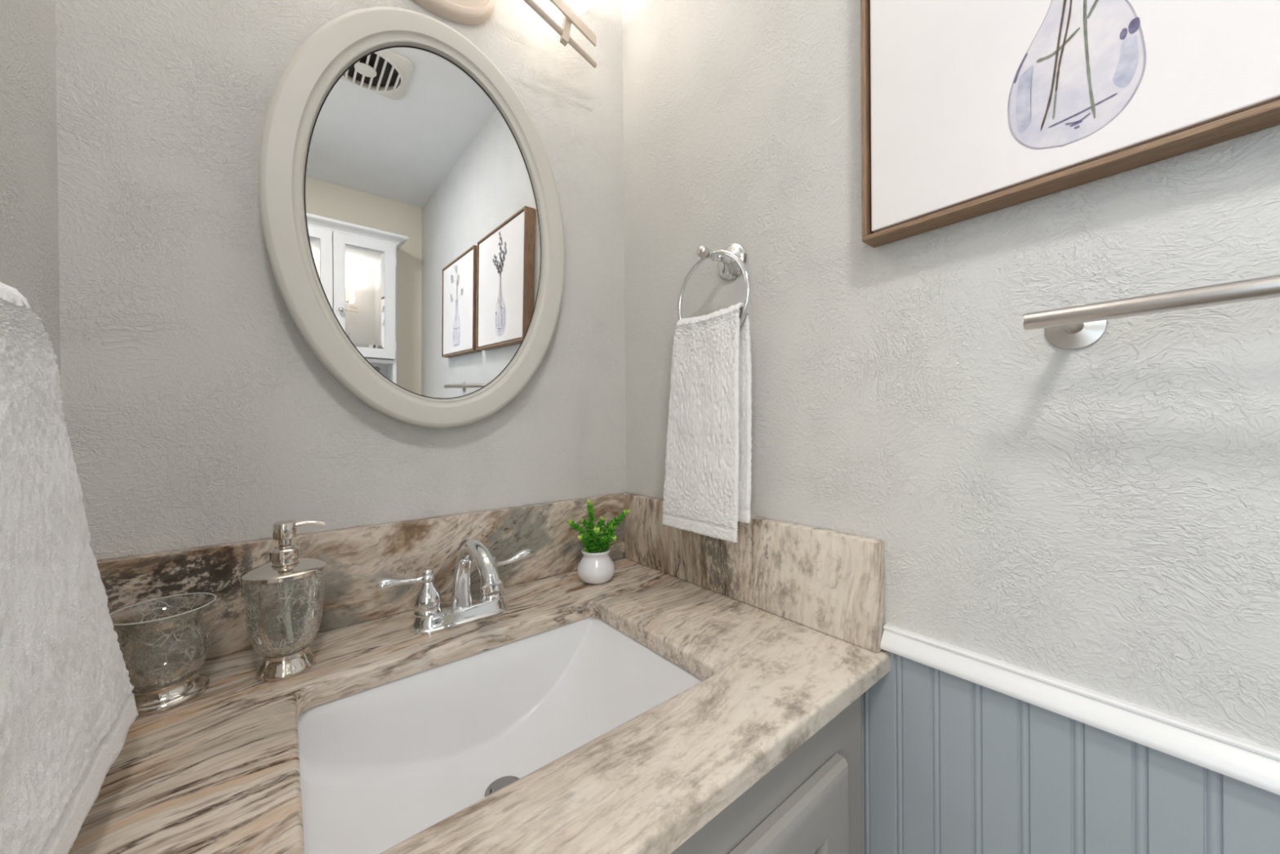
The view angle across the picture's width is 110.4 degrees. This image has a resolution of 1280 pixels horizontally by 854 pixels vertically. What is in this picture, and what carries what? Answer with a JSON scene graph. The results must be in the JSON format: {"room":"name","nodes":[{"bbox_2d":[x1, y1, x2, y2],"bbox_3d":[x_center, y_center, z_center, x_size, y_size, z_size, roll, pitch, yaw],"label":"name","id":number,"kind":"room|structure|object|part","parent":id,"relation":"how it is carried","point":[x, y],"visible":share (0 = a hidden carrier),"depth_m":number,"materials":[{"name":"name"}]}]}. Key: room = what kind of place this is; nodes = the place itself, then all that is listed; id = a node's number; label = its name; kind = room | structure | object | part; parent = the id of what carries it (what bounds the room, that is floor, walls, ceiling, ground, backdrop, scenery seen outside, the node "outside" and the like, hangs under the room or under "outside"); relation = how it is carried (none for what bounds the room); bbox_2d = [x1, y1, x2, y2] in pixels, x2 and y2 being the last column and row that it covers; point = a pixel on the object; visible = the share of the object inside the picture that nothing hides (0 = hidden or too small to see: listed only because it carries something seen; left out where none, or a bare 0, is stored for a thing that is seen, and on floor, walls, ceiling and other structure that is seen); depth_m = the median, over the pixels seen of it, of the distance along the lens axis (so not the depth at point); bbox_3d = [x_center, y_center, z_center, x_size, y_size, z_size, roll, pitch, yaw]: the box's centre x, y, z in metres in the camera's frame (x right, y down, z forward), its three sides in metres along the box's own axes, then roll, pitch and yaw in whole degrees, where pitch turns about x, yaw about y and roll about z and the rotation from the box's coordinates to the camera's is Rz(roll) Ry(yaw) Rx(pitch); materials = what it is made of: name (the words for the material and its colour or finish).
{"room":"bathroom","nodes":[
{"label":"bathroom","id":0,"kind":"room"},
{"bbox_2d":[0,0,61,387],"bbox_3d":[-0.078,-0.092,-0.296,0.100,2.500,1.988,-1,0,-39],"label":"wall","id":1,"kind":"structure","parent":0,"point":[29,225],"depth_m":0.45,"materials":[{"name":"white paint"}]},
{"bbox_3d":[-0.321,-0.074,0.134,0.061,0.041,0.284,-1,0,-39],"label":"towel bar","id":2,"kind":"object","parent":1,"relation":"attached to","visible":0},
{"bbox_2d":[0,281,138,853],"bbox_3d":[-0.367,0.083,0.246,0.064,0.348,0.332,-1,0,-39],"label":"hand towel","id":3,"kind":"object","parent":2,"relation":"hanging from","point":[68,707],"visible":1,"depth_m":0.27,"materials":[{"name":"white fabric"}]},
{"bbox_2d":[54,0,626,559],"bbox_3d":[-0.940,-0.088,0.350,2.450,2.500,0.100,-1,0,-39],"label":"wall","id":4,"kind":"structure","parent":0,"point":[197,411],"depth_m":0.60,"materials":[{"name":"white paint"}]},
{"bbox_2d":[96,493,624,675],"bbox_3d":[-0.337,0.223,0.755,0.760,0.142,0.023,-1,0,-39],"label":"backsplash","id":5,"kind":"structure","parent":4,"relation":"attached to","point":[356,557],"depth_m":0.66,"materials":[{"name":"stone"}]},
{"bbox_2d":[257,6,564,427],"bbox_3d":[-0.326,-0.325,0.729,0.455,0.653,0.024,-1,2,-39],"label":"oval mirror","id":6,"kind":"object","parent":4,"relation":"attached to","point":[418,251],"visible":1,"depth_m":0.70,"materials":[{"name":"paint"}]},
{"bbox_3d":[-0.328,-0.325,0.732,0.357,0.555,0.004,-1,2,-39],"label":"glass","id":7,"kind":"part","parent":6,"relation":"part of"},
{"bbox_2d":[412,0,597,67],"bbox_3d":[-0.307,-0.787,0.700,0.562,0.201,0.150,-1,0,-39],"label":"vanity light","id":8,"kind":"object","parent":4,"relation":"attached to","point":[468,12],"visible":1,"depth_m":0.79,"materials":[{"name":"beige paint"}]},
{"bbox_3d":[-0.126,-0.827,0.801,0.082,0.125,0.082,-1,0,-39],"label":"lamp shade","id":9,"kind":"part","parent":8,"relation":"part of","materials":[{"name":"white glass"}]},
{"bbox_2d":[622,0,1279,853],"bbox_3d":[0.658,-0.102,0.232,0.108,2.500,2.088,-1,0,-39],"label":"wall","id":10,"kind":"structure","parent":0,"point":[1103,516],"depth_m":0.49,"materials":[{"name":"white paint"}]},
{"bbox_2d":[677,243,751,324],"bbox_3d":[0.129,-0.224,0.746,0.084,0.185,0.158,-1,0,-39],"label":"towel ring","id":11,"kind":"object","parent":10,"relation":"attached to","point":[732,260],"visible":0.91,"depth_m":0.75,"materials":[{"name":"silver metal"}]},
{"bbox_2d":[662,302,752,542],"bbox_3d":[0.108,-0.006,0.759,0.048,0.373,0.182,-1,0,-39],"label":"hand towel","id":12,"kind":"object","parent":11,"relation":"hanging from","point":[707,491],"visible":1,"depth_m":0.72,"materials":[{"name":"white fabric"}]},
{"bbox_3d":[0.130,-0.286,0.748,0.053,0.018,0.018,-1,0,-39],"label":"post","id":13,"kind":"part","parent":11,"relation":"part of","materials":[{"name":"silver metal"}]},
{"bbox_2d":[620,492,884,652],"bbox_3d":[0.136,0.219,0.792,0.023,0.142,0.559,-1,0,-39],"label":"backsplash","id":14,"kind":"structure","parent":10,"relation":"attached to","point":[830,582],"depth_m":0.67,"materials":[{"name":"stone"}]},
{"bbox_2d":[860,0,1279,248],"bbox_3d":[0.427,-0.437,0.411,0.034,0.401,0.424,-1,0,-39],"label":"framed print","id":15,"kind":"object","parent":10,"relation":"attached to","point":[971,108],"visible":1,"depth_m":0.44,"materials":[{"name":"white paper"}]},
{"bbox_3d":[0.428,-0.239,0.412,0.034,0.006,0.424,-1,0,-39],"label":"rail","id":16,"kind":"part","parent":15,"relation":"part of","materials":[{"name":"brown wood"}]},
{"bbox_2d":[1007,0,1146,149],"bbox_3d":[0.413,-0.443,0.407,0.001,0.352,0.125,-1,0,-39],"label":"vase","id":17,"kind":"object","parent":15,"relation":"on","point":[1077,68],"depth_m":0.42,"materials":[{"name":"paper"}]},
{"bbox_2d":[880,623,1279,795],"bbox_3d":[0.763,0.270,0.020,0.018,0.029,1.428,-1,0,-39],"label":"trim","id":18,"kind":"structure","parent":10,"relation":"attached to","point":[1251,762],"depth_m":0.42,"materials":[{"name":"white paint"}]},
{"bbox_2d":[1022,274,1279,349],"bbox_3d":[0.551,-0.099,0.229,0.077,0.044,0.532,-1,0,-39],"label":"towel bar","id":19,"kind":"object","parent":10,"relation":"attached to","point":[1079,326],"visible":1,"depth_m":0.36,"materials":[{"name":"silver metal"}]},
{"bbox_3d":[0.009,1.209,-0.807,2.450,0.100,3.088,-1,0,-39],"label":"floor","id":20,"kind":"structure","parent":0,"visible":0},
{"bbox_2d":[670,695,862,853],"bbox_3d":[-0.177,0.737,0.531,0.761,0.835,0.565,-1,0,-39],"label":"vanity cabinet","id":21,"kind":"object","parent":20,"relation":"on","point":[811,802],"visible":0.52,"depth_m":0.46,"materials":[{"name":"grey paint"}]},
{"bbox_2d":[67,557,890,853],"bbox_3d":[-0.166,0.306,0.543,0.807,0.025,0.568,-1,0,-39],"label":"countertop","id":22,"kind":"structure","parent":21,"relation":"on","point":[217,771],"depth_m":0.43,"materials":[{"name":"stone"}]},
{"bbox_2d":[109,592,216,716],"bbox_3d":[-0.524,0.248,0.490,0.086,0.099,0.086,-1,0,-39],"label":"tumbler","id":23,"kind":"object","parent":22,"relation":"on","point":[166,688],"visible":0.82,"depth_m":0.48,"materials":[{"name":"clear glass"}]},
{"bbox_2d":[240,520,326,681],"bbox_3d":[-0.434,0.206,0.546,0.082,0.180,0.082,-1,0,-39],"label":"soap dispenser","id":24,"kind":"object","parent":22,"relation":"on","point":[291,656],"visible":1,"depth_m":0.53,"materials":[{"name":"silver glass"}]},
{"bbox_3d":[-0.435,0.172,0.546,0.082,0.014,0.082,-1,0,-39],"label":"lid","id":25,"kind":"part","parent":24,"relation":"part of","materials":[{"name":"silver metal"}]},
{"bbox_2d":[242,569,324,657],"bbox_3d":[-0.434,0.225,0.546,0.079,0.092,0.079,-1,0,-39],"label":"glass bottle","id":26,"kind":"object","parent":24,"relation":"on","point":[291,646],"depth_m":0.53,"materials":[{"name":"silver"}]},
{"bbox_2d":[375,539,533,634],"bbox_3d":[-0.237,0.228,0.644,0.236,0.132,0.173,-1,0,-39],"label":"faucet","id":27,"kind":"object","parent":22,"relation":"on","point":[432,615],"visible":1,"depth_m":0.65,"materials":[{"name":"silver metal"}]},
{"bbox_3d":[-0.343,0.220,0.637,0.063,0.017,0.022,-1,0,-39],"label":"lever","id":28,"kind":"part","parent":27,"relation":"part of","materials":[{"name":"silver metal"}]},
{"bbox_3d":[-0.313,0.241,0.656,0.038,0.064,0.038,-1,0,-39],"label":"handle","id":29,"kind":"part","parent":27,"relation":"part of","materials":[{"name":"silver metal"}]},
{"bbox_3d":[-0.276,0.283,0.686,0.143,0.022,0.057,-1,0,-39],"label":"plate","id":30,"kind":"part","parent":27,"relation":"part of","materials":[{"name":"silver metal"}]},
{"bbox_3d":[-0.237,0.218,0.638,0.033,0.113,0.155,-1,0,-39],"label":"spout","id":31,"kind":"part","parent":27,"relation":"part of","materials":[{"name":"silver metal"}]},
{"bbox_3d":[-0.239,0.240,0.716,0.038,0.064,0.038,-1,0,-39],"label":"handle","id":32,"kind":"part","parent":27,"relation":"part of","materials":[{"name":"silver metal"}]},
{"bbox_3d":[-0.211,0.217,0.744,0.022,0.019,0.072,0,0,40],"label":"lever","id":33,"kind":"part","parent":27,"relation":"part of","materials":[{"name":"silver metal"}]},
{"bbox_2d":[297,617,703,853],"bbox_3d":[-0.145,0.390,0.518,0.416,0.142,0.296,-1,0,-39],"label":"undermount sink","id":34,"kind":"object","parent":22,"relation":"in","point":[382,765],"visible":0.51,"depth_m":0.59,"materials":[{"name":"ceramic"}]},
{"bbox_2d":[566,499,630,583],"bbox_3d":[-0.080,0.216,0.843,0.094,0.151,0.083,0,0,36],"label":"potted plant","id":35,"kind":"object","parent":22,"relation":"on","point":[596,566],"visible":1,"depth_m":0.83,"materials":[{"name":"green plant"}]},
{"bbox_3d":[0.117,0.688,0.419,0.314,0.608,0.019,-1,0,-39],"label":"door","id":36,"kind":"part","parent":21,"relation":"part of","materials":[{"name":"grey paint"}]}
]}

